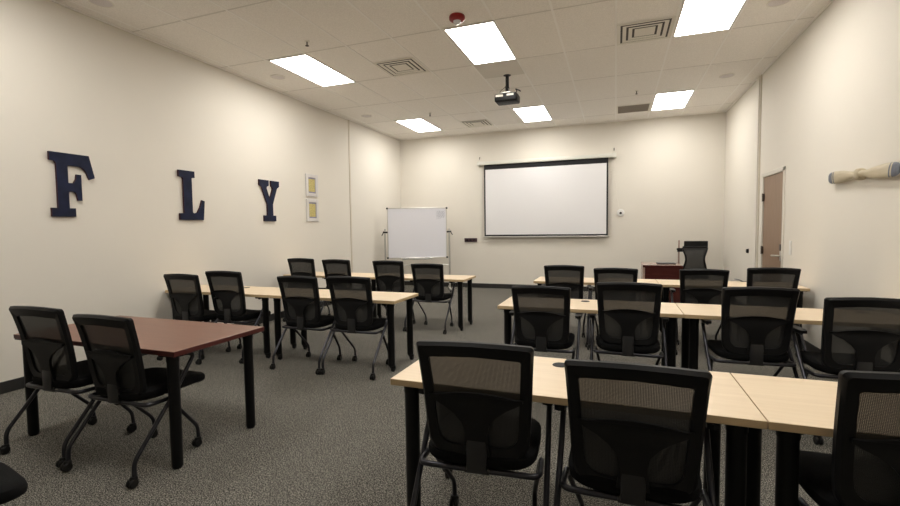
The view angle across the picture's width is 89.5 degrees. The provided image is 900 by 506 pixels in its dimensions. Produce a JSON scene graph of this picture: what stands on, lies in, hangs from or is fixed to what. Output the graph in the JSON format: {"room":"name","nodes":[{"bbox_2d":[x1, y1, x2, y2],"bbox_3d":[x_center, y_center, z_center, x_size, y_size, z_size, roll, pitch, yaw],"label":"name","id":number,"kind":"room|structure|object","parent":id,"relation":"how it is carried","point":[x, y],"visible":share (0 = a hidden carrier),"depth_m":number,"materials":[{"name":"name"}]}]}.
{"room":"classroom","nodes":[
{"label":"classroom","id":0,"kind":"room"},
{"bbox_2d":[0,0,350,381],"bbox_3d":[-3.494,-0.653,5.350,0.100,3.628,12.911,0,3,20],"label":"wall","id":1,"kind":"structure","parent":0,"point":[142,111],"depth_m":5.10,"materials":[{"name":"beige paint"}]},
{"bbox_2d":[47,151,94,216],"bbox_3d":[-3.736,-0.669,4.498,0.022,0.619,0.397,0,3,20],"label":"letter","id":2,"kind":"object","parent":1,"relation":"attached to","point":[61,161],"depth_m":4.43,"materials":[{"name":"blue paint"}]},
{"bbox_2d":[0,290,376,394],"bbox_3d":[-3.419,1.106,5.425,0.012,0.105,12.911,0,3,20],"label":"baseboard","id":3,"kind":"structure","parent":1,"relation":"attached to","point":[18,383],"depth_m":4.11,"materials":[{"name":"black rubber"}]},
{"bbox_2d":[177,170,204,219],"bbox_3d":[-3.276,-0.727,5.755,0.022,0.616,0.366,0,3,20],"label":"letter","id":4,"kind":"object","parent":1,"relation":"attached to","point":[186,176],"depth_m":5.70,"materials":[{"name":"blue paint"}]},
{"bbox_2d":[258,179,278,220],"bbox_3d":[-2.804,-0.808,7.046,0.022,0.629,0.430,0,3,20],"label":"letter","id":5,"kind":"object","parent":1,"relation":"attached to","point":[269,200],"depth_m":7.03,"materials":[{"name":"blue paint"}]},
{"bbox_2d":[305,173,317,196],"bbox_3d":[-2.445,-1.195,8.030,0.024,0.390,0.335,0,3,20],"label":"picture frame","id":6,"kind":"object","parent":1,"relation":"attached to","point":[311,181],"visible":1,"depth_m":8.02,"materials":[{"name":"grey"}]},
{"bbox_2d":[306,199,318,221],"bbox_3d":[-2.440,-0.758,8.053,0.024,0.395,0.335,0,3,20],"label":"picture frame","id":7,"kind":"object","parent":1,"relation":"attached to","point":[312,205],"visible":1,"depth_m":8.05,"materials":[{"name":"grey"}]},
{"bbox_2d":[348,120,352,272],"bbox_3d":[-2.018,-0.924,9.223,0.012,3.511,0.045,0,3,20],"label":"trim","id":8,"kind":"structure","parent":1,"relation":"attached to","point":[348,120],"depth_m":9.20,"materials":[{"name":"beige paint"}]},
{"bbox_2d":[349,120,401,272],"bbox_3d":[-1.621,-0.986,10.314,0.008,3.511,2.281,0,3,20],"label":"wall","id":9,"kind":"structure","parent":1,"relation":"attached to","point":[374,155],"depth_m":10.00,"materials":[{"name":"beige paint"}]},
{"bbox_2d":[0,285,837,505],"bbox_3d":[-0.098,1.232,4.218,7.281,0.100,13.111,0,3,20],"label":"floor","id":10,"kind":"structure","parent":0,"point":[337,437],"depth_m":3.09,"materials":[{"name":"carpet"}]},
{"bbox_2d":[0,462,27,504],"bbox_3d":[-1.923,0.865,1.572,0.602,0.955,0.634,1,4,31],"label":"chair","id":11,"kind":"object","parent":10,"relation":"on","point":[13,485],"visible":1,"depth_m":1.71,"materials":[{"name":"black plastic"}]},
{"bbox_2d":[0,306,136,467],"bbox_3d":[-2.502,0.793,3.063,0.602,0.956,0.634,0,3,19],"label":"chair","id":12,"kind":"object","parent":10,"relation":"on","point":[44,332],"visible":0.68,"depth_m":2.86,"materials":[{"name":"black fabric"}]},
{"bbox_2d":[60,314,204,488],"bbox_3d":[-1.915,0.807,2.838,0.602,0.938,0.634,0,3,20],"label":"chair","id":13,"kind":"object","parent":10,"relation":"on","point":[111,346],"visible":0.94,"depth_m":2.65,"materials":[{"name":"black fabric"}]},
{"bbox_2d":[13,315,263,469],"bbox_3d":[-2.170,0.902,3.219,1.514,0.714,0.714,0,3,20],"label":"table","id":14,"kind":"object","parent":10,"relation":"on","point":[171,339],"visible":0.72,"depth_m":3.09,"materials":[{"name":"laminate"}]},
{"bbox_2d":[157,274,230,364],"bbox_3d":[-2.836,0.687,5.143,0.602,0.956,0.634,0,3,18],"label":"chair","id":15,"kind":"object","parent":10,"relation":"on","point":[184,290],"visible":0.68,"depth_m":4.94,"materials":[{"name":"black fabric"}]},
{"bbox_2d":[165,285,296,357],"bbox_3d":[-2.590,0.788,5.440,1.513,0.717,0.568,0,3,20],"label":"table","id":16,"kind":"object","parent":10,"relation":"on","point":[250,291],"visible":0.45,"depth_m":5.10,"materials":[{"name":"brown wood"}]},
{"bbox_2d":[201,271,270,363],"bbox_3d":[-2.387,0.668,5.157,0.602,0.981,0.634,0,3,18],"label":"chair","id":17,"kind":"object","parent":10,"relation":"on","point":[230,307],"visible":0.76,"depth_m":4.96,"materials":[{"name":"black fabric"}]},
{"bbox_2d":[270,276,341,374],"bbox_3d":[-1.451,0.690,4.766,0.602,0.955,0.634,0,3,19],"label":"chair","id":18,"kind":"object","parent":10,"relation":"on","point":[300,296],"visible":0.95,"depth_m":4.57,"materials":[{"name":"black plastic"}]},
{"bbox_2d":[283,258,330,321],"bbox_3d":[-2.206,0.556,7.169,0.602,0.986,0.634,0,3,19],"label":"chair","id":19,"kind":"object","parent":10,"relation":"on","point":[297,266],"visible":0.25,"depth_m":6.94,"materials":[{"name":"black fabric"}]},
{"bbox_2d":[283,272,381,317],"bbox_3d":[-1.825,0.686,7.179,1.495,0.717,0.568,0,3,20],"label":"table","id":20,"kind":"object","parent":10,"relation":"on","point":[318,274],"visible":0.14,"depth_m":7.13,"materials":[{"name":"brown wood"}]},
{"bbox_2d":[321,259,350,311],"bbox_3d":[-1.612,0.566,6.947,0.602,0.976,0.634,0,3,19],"label":"chair","id":21,"kind":"object","parent":10,"relation":"on","point":[332,267],"visible":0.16,"depth_m":6.72,"materials":[{"name":"black fabric"}]},
{"bbox_2d":[267,289,417,371],"bbox_3d":[-1.154,0.798,4.915,1.536,0.717,0.568,0,3,20],"label":"table","id":22,"kind":"object","parent":10,"relation":"on","point":[389,298],"visible":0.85,"depth_m":4.84,"materials":[{"name":"brown wood"}]},
{"bbox_2d":[319,276,387,379],"bbox_3d":[-0.897,0.689,4.587,0.602,0.963,0.634,0,3,19],"label":"chair","id":23,"kind":"object","parent":10,"relation":"on","point":[351,296],"visible":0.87,"depth_m":4.39,"materials":[{"name":"black fabric"}]},
{"bbox_2d":[372,260,414,331],"bbox_3d":[-0.795,0.576,6.587,0.602,0.974,0.634,0,3,19],"label":"chair","id":24,"kind":"object","parent":10,"relation":"on","point":[389,275],"visible":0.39,"depth_m":6.38,"materials":[{"name":"black fabric"}]},
{"bbox_2d":[381,207,452,291],"bbox_3d":[-0.726,-0.072,10.151,1.588,1.889,0.560,-1,3,-5],"label":"whiteboard","id":25,"kind":"object","parent":10,"relation":"on","point":[412,233],"visible":0.9,"depth_m":10.12,"materials":[{"name":"white plastic"}]},
{"bbox_2d":[403,258,432,259],"bbox_3d":[-0.719,0.125,10.110,0.660,0.030,0.074,-1,3,-5],"label":"tray","id":26,"kind":"object","parent":25,"relation":"on","point":[403,258],"depth_m":10.07,"materials":[{"name":"silver metal"}]},
{"bbox_2d":[368,274,475,330],"bbox_3d":[-0.415,0.696,6.664,1.500,0.717,0.568,0,3,20],"label":"table","id":27,"kind":"object","parent":10,"relation":"on","point":[459,279],"visible":0.54,"depth_m":6.54,"materials":[{"name":"brown wood"}]},
{"bbox_2d":[405,263,454,333],"bbox_3d":[-0.235,0.596,6.390,0.602,0.940,0.634,0,3,20],"label":"chair","id":28,"kind":"object","parent":10,"relation":"on","point":[428,279],"visible":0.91,"depth_m":6.19,"materials":[{"name":"black plastic"}]},
{"bbox_2d":[410,340,552,505],"bbox_3d":[0.157,0.812,2.027,0.602,0.961,0.634,0,3,15],"label":"chair","id":29,"kind":"object","parent":10,"relation":"on","point":[478,395],"visible":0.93,"depth_m":1.83,"materials":[{"name":"black fabric"}]},
{"bbox_2d":[509,286,582,358],"bbox_3d":[0.803,0.717,3.846,0.602,0.943,0.634,0,3,20],"label":"chair","id":30,"kind":"object","parent":10,"relation":"on","point":[541,314],"visible":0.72,"depth_m":3.65,"materials":[{"name":"black fabric"}]},
{"bbox_2d":[541,265,590,346],"bbox_3d":[1.440,0.607,5.643,0.602,0.957,0.634,0,3,20],"label":"chair","id":31,"kind":"object","parent":10,"relation":"on","point":[569,276],"visible":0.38,"depth_m":5.42,"materials":[{"name":"black plastic"}]},
{"bbox_2d":[390,356,766,505],"bbox_3d":[0.520,0.925,2.129,1.479,0.717,0.568,0,3,20],"label":"table","id":32,"kind":"object","parent":10,"relation":"on","point":[729,405],"visible":0.51,"depth_m":1.94,"materials":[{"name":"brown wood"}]},
{"bbox_2d":[498,296,683,366],"bbox_3d":[1.225,0.813,4.076,1.489,0.717,0.568,0,3,20],"label":"table","id":33,"kind":"object","parent":10,"relation":"on","point":[671,310],"visible":0.29,"depth_m":3.85,"materials":[{"name":"brown wood"}]},
{"bbox_2d":[533,276,657,285],"bbox_3d":[1.882,0.707,5.916,1.487,0.717,0.568,0,3,20],"label":"table","id":34,"kind":"object","parent":10,"relation":"on","point":[539,281],"visible":0.1,"depth_m":5.85,"materials":[{"name":"brown wood"}]},
{"bbox_2d":[587,268,637,349],"bbox_3d":[1.944,0.623,5.339,0.602,0.944,0.634,0,3,20],"label":"chair","id":35,"kind":"object","parent":10,"relation":"on","point":[600,274],"visible":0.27,"depth_m":5.12,"materials":[{"name":"black fabric"}]},
{"bbox_2d":[589,282,668,365],"bbox_3d":[1.443,0.697,3.686,0.602,0.983,0.634,0,3,21],"label":"chair","id":36,"kind":"object","parent":10,"relation":"on","point":[628,312],"visible":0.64,"depth_m":3.49,"materials":[{"name":"black fabric"}]},
{"bbox_2d":[554,359,719,505],"bbox_3d":[0.721,0.830,1.802,0.602,0.935,0.634,0,3,20],"label":"chair","id":37,"kind":"object","parent":10,"relation":"on","point":[638,432],"visible":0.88,"depth_m":1.60,"materials":[{"name":"black fabric"}]},
{"bbox_2d":[641,262,682,302],"bbox_3d":[3.846,0.556,8.284,0.640,0.720,0.684,0,3,20],"label":"desk","id":38,"kind":"object","parent":10,"relation":"on","point":[649,270],"visible":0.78,"depth_m":7.96,"materials":[{"name":"brown wood"}]},
{"bbox_2d":[656,262,675,263],"bbox_3d":[3.920,0.184,8.231,0.300,0.026,0.226,0,3,17],"label":"laptop","id":39,"kind":"object","parent":38,"relation":"on","point":[656,262],"visible":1,"depth_m":8.19,"materials":[{"name":"black plastic"}]},
{"bbox_2d":[678,240,679,263],"bbox_3d":[4.761,0.299,8.950,0.489,1.100,0.260,0,3,20],"label":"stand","id":40,"kind":"object","parent":10,"relation":"on","point":[678,240],"visible":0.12,"depth_m":9.05,"materials":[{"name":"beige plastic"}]},
{"bbox_2d":[677,241,707,251],"bbox_3d":[4.713,-0.132,8.864,0.548,0.210,0.219,0,3,20],"label":"equipment box","id":41,"kind":"object","parent":40,"relation":"on","point":[686,243],"visible":0.57,"depth_m":8.77,"materials":[{"name":"black plastic"}]},
{"bbox_2d":[682,246,707,268],"bbox_3d":[4.517,0.380,8.453,0.554,1.035,0.584,0,3,20],"label":"office chair","id":42,"kind":"object","parent":10,"relation":"on","point":[695,256],"visible":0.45,"depth_m":8.19,"materials":[{"name":"black fabric"}]},
{"bbox_2d":[669,269,729,354],"bbox_3d":[2.804,0.626,5.092,0.602,0.942,0.634,0,3,20],"label":"chair","id":43,"kind":"object","parent":10,"relation":"on","point":[697,286],"visible":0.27,"depth_m":4.89,"materials":[{"name":"black fabric"}]},
{"bbox_2d":[656,279,809,350],"bbox_3d":[3.276,0.717,5.407,1.474,0.717,0.568,0,3,20],"label":"table","id":44,"kind":"object","parent":10,"relation":"on","point":[667,284],"visible":0.28,"depth_m":5.36,"materials":[{"name":"brown wood"}]},
{"bbox_2d":[675,303,822,369],"bbox_3d":[2.622,0.823,3.566,1.479,0.717,0.568,0,3,20],"label":"table","id":45,"kind":"object","parent":10,"relation":"on","point":[692,313],"visible":0.23,"depth_m":3.57,"materials":[{"name":"brown wood"}]},
{"bbox_2d":[700,287,799,378],"bbox_3d":[2.240,0.707,3.418,0.602,0.972,0.634,0,3,16],"label":"chair","id":46,"kind":"object","parent":10,"relation":"on","point":[757,323],"visible":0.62,"depth_m":3.22,"materials":[{"name":"black fabric"}]},
{"bbox_2d":[746,267,806,363],"bbox_3d":[3.415,0.617,4.918,0.602,0.965,0.634,0,3,18],"label":"chair","id":47,"kind":"object","parent":10,"relation":"on","point":[763,276],"visible":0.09,"depth_m":4.68,"materials":[{"name":"black fabric"}]},
{"bbox_2d":[731,373,837,505],"bbox_3d":[1.912,0.935,1.621,1.477,0.717,0.568,0,3,20],"label":"table","id":48,"kind":"object","parent":10,"relation":"on","point":[791,407],"visible":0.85,"depth_m":1.73,"materials":[{"name":"brown wood"}]},
{"bbox_2d":[792,297,899,444],"bbox_3d":[2.691,0.734,3.064,0.602,0.946,0.634,0,3,17],"label":"chair","id":49,"kind":"object","parent":10,"relation":"on","point":[859,333],"visible":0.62,"depth_m":2.87,"materials":[{"name":"black fabric"}]},
{"bbox_2d":[797,370,899,505],"bbox_3d":[1.511,0.821,1.582,0.602,0.958,0.634,0,3,17],"label":"chair","id":50,"kind":"object","parent":10,"relation":"on","point":[862,468],"visible":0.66,"depth_m":1.44,"materials":[{"name":"black plastic"}]},
{"bbox_2d":[49,0,832,139],"bbox_3d":[-0.144,-2.485,4.021,7.281,0.112,13.111,0,3,20],"label":"ceiling","id":51,"kind":"structure","parent":0,"point":[570,61],"depth_m":5.69,"materials":[{"name":"tile"}]},
{"bbox_2d":[88,0,114,7],"bbox_3d":[-3.364,-2.416,4.375,0.210,0.007,0.210,0,3,20],"label":"ceiling speaker","id":52,"kind":"object","parent":51,"relation":"attached to","point":[102,3],"visible":1,"depth_m":4.39,"materials":[{"name":"beige"}]},
{"bbox_2d":[270,74,285,79],"bbox_3d":[-2.490,-2.543,6.564,0.210,0.007,0.210,0,3,20],"label":"ceiling speaker","id":53,"kind":"object","parent":51,"relation":"attached to","point":[278,77],"visible":1,"depth_m":6.57,"materials":[{"name":"beige plastic"}]},
{"bbox_2d":[271,75,284,78],"bbox_3d":[-2.490,-2.543,6.564,0.183,0.005,0.183,0,3,20],"label":"grille","id":54,"kind":"object","parent":53,"relation":"attached to","point":[272,76],"depth_m":6.57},
{"bbox_2d":[268,53,355,86],"bbox_3d":[-1.888,-2.538,6.361,0.595,0.010,1.184,0,3,20],"label":"recessed light","id":55,"kind":"object","parent":51,"relation":"in","point":[305,66],"visible":1,"depth_m":6.29,"materials":[{"name":"white plastic"}]},
{"bbox_2d":[372,57,429,76],"bbox_3d":[-0.660,-2.546,6.226,0.590,0.012,0.590,0,3,20],"label":"ceiling vent","id":56,"kind":"object","parent":51,"relation":"in","point":[405,66],"visible":1,"depth_m":6.21,"materials":[{"name":"grey metal"}]},
{"bbox_2d":[395,118,441,131],"bbox_3d":[-0.652,-2.733,9.742,0.595,0.010,1.184,0,3,20],"label":"recessed light","id":57,"kind":"object","parent":51,"relation":"in","point":[419,124],"visible":1,"depth_m":9.70,"materials":[{"name":"white plastic"}]},
{"bbox_2d":[449,12,464,24],"bbox_3d":[0.074,-2.438,4.754,0.168,0.088,0.168,0,3,20],"label":"fire alarm","id":58,"kind":"object","parent":51,"relation":"attached to","point":[456,18],"visible":1,"depth_m":4.71,"materials":[{"name":"red plastic"}]},
{"bbox_2d":[460,119,493,127],"bbox_3d":[0.578,-2.740,9.611,0.590,0.012,0.590,0,3,20],"label":"ceiling vent","id":59,"kind":"object","parent":51,"relation":"in","point":[476,123],"visible":1,"depth_m":9.59,"materials":[{"name":"grey metal"}]},
{"bbox_2d":[443,20,516,64],"bbox_3d":[0.399,-2.522,5.509,0.595,0.010,1.184,0,3,20],"label":"recessed light","id":60,"kind":"object","parent":51,"relation":"in","point":[483,42],"visible":1,"depth_m":5.42,"materials":[{"name":"white plastic"}]},
{"bbox_2d":[495,74,520,105],"bbox_3d":[0.860,-2.391,6.617,0.376,0.400,0.281,0,3,20],"label":"projector","id":61,"kind":"object","parent":51,"relation":"hanging from","point":[506,98],"visible":1,"depth_m":6.55,"materials":[{"name":"black plastic"}]},
{"bbox_2d":[512,105,552,122],"bbox_3d":[1.637,-2.717,8.895,0.595,0.010,1.184,0,3,20],"label":"recessed light","id":62,"kind":"object","parent":51,"relation":"in","point":[533,113],"visible":1,"depth_m":8.82,"materials":[{"name":"white plastic"}]},
{"bbox_2d":[616,103,650,113],"bbox_3d":[3.457,-2.723,8.560,0.596,0.006,0.596,0,3,20],"label":"ceiling vent","id":63,"kind":"object","parent":51,"relation":"in","point":[646,106],"visible":1,"depth_m":8.54,"materials":[{"name":"beige metal"}]},
{"bbox_2d":[617,16,675,44],"bbox_3d":[2.219,-2.526,5.175,0.590,0.012,0.590,0,3,20],"label":"ceiling vent","id":64,"kind":"object","parent":51,"relation":"in","point":[656,29],"visible":1,"depth_m":5.16,"materials":[{"name":"grey metal"}]},
{"bbox_2d":[650,90,694,110],"bbox_3d":[3.929,-2.701,8.069,0.595,0.010,1.184,0,3,20],"label":"recessed light","id":65,"kind":"object","parent":51,"relation":"in","point":[678,99],"visible":1,"depth_m":8.02,"materials":[{"name":"white plastic"}]},
{"bbox_2d":[672,0,746,37],"bbox_3d":[2.694,-2.506,4.688,0.595,0.010,1.184,0,3,20],"label":"recessed light","id":66,"kind":"object","parent":51,"relation":"in","point":[695,16],"visible":1,"depth_m":4.81,"materials":[{"name":"white plastic"}]},
{"bbox_2d":[719,73,734,77],"bbox_3d":[4.119,-2.635,6.755,0.210,0.007,0.210,0,3,20],"label":"ceiling speaker","id":67,"kind":"object","parent":51,"relation":"attached to","point":[729,74],"visible":1,"depth_m":6.73,"materials":[{"name":"beige plastic"}]},
{"bbox_2d":[766,0,790,6],"bbox_3d":[3.284,-2.507,4.530,0.210,0.007,0.210,0,3,20],"label":"ceiling speaker","id":68,"kind":"object","parent":51,"relation":"attached to","point":[772,3],"visible":1,"depth_m":4.54,"materials":[{"name":"beige plastic"}]},
{"bbox_2d":[400,112,725,286],"bbox_3d":[2.109,-0.981,10.220,7.281,3.628,0.100,0,3,20],"label":"wall","id":69,"kind":"structure","parent":0,"point":[668,173],"depth_m":9.72,"materials":[{"name":"beige paint"}]},
{"bbox_2d":[464,238,476,241],"bbox_3d":[0.492,-0.310,10.778,0.299,0.072,0.036,0,3,20],"label":"wall socket","id":70,"kind":"object","parent":69,"relation":"attached to","point":[465,239],"visible":1,"depth_m":10.76,"materials":[{"name":"black plastic"}]},
{"bbox_2d":[404,281,594,291],"bbox_3d":[2.112,0.781,10.261,7.081,0.105,0.012,0,3,20],"label":"baseboard","id":71,"kind":"structure","parent":69,"relation":"attached to","point":[446,284],"depth_m":10.70,"materials":[{"name":"black rubber"}]},
{"bbox_2d":[477,148,615,237],"bbox_3d":[2.078,-1.287,10.097,3.040,1.883,0.117,0,3,20],"label":"projection screen","id":72,"kind":"object","parent":69,"relation":"attached to","point":[564,196],"visible":1,"depth_m":10.05,"materials":[{"name":"white fabric"}]},
{"bbox_2d":[615,180,623,215],"bbox_3d":[3.582,-1.395,9.582,0.199,1.235,0.042,0,3,20],"label":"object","id":73,"kind":"object","parent":69,"relation":"attached to","point":[620,212],"visible":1,"depth_m":9.60,"materials":[{"name":"white plastic"}]},
{"bbox_2d":[723,0,899,348],"bbox_3d":[3.261,-0.606,2.884,0.120,3.628,12.911,0,3,20],"label":"wall","id":74,"kind":"structure","parent":0,"point":[831,99],"depth_m":4.52,"materials":[{"name":"beige paint"}]},
{"bbox_2d":[752,74,761,267],"bbox_3d":[4.642,-0.882,6.879,0.030,3.511,0.140,0,3,20],"label":"trim","id":75,"kind":"structure","parent":74,"relation":"attached to","point":[758,79],"depth_m":6.84,"materials":[{"name":"beige paint"}]},
{"bbox_2d":[760,166,785,267],"bbox_3d":[4.442,-0.056,6.226,0.187,2.145,0.960,0,3,20],"label":"door","id":76,"kind":"structure","parent":74,"relation":"in","point":[773,182],"depth_m":6.21,"materials":[{"name":"brown wood"}]},
{"bbox_2d":[789,241,791,254],"bbox_3d":[4.162,-0.064,5.552,0.011,0.170,0.074,0,3,20],"label":"light switch","id":77,"kind":"object","parent":74,"relation":"attached to","point":[790,242],"visible":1,"depth_m":5.54,"materials":[{"name":"white plastic"}]},
{"bbox_2d":[791,336,820,351],"bbox_3d":[3.221,1.152,3.000,0.012,0.105,12.911,0,3,20],"label":"baseboard","id":78,"kind":"structure","parent":74,"relation":"attached to","point":[810,347],"depth_m":4.94,"materials":[{"name":"black rubber"}]},
{"bbox_2d":[828,162,899,183],"bbox_3d":[3.528,-0.677,3.902,0.078,0.151,1.196,0,3,20],"label":"wooden propeller","id":79,"kind":"object","parent":74,"relation":"attached to","point":[891,169],"visible":1,"depth_m":3.74,"materials":[{"name":"brown wood"}]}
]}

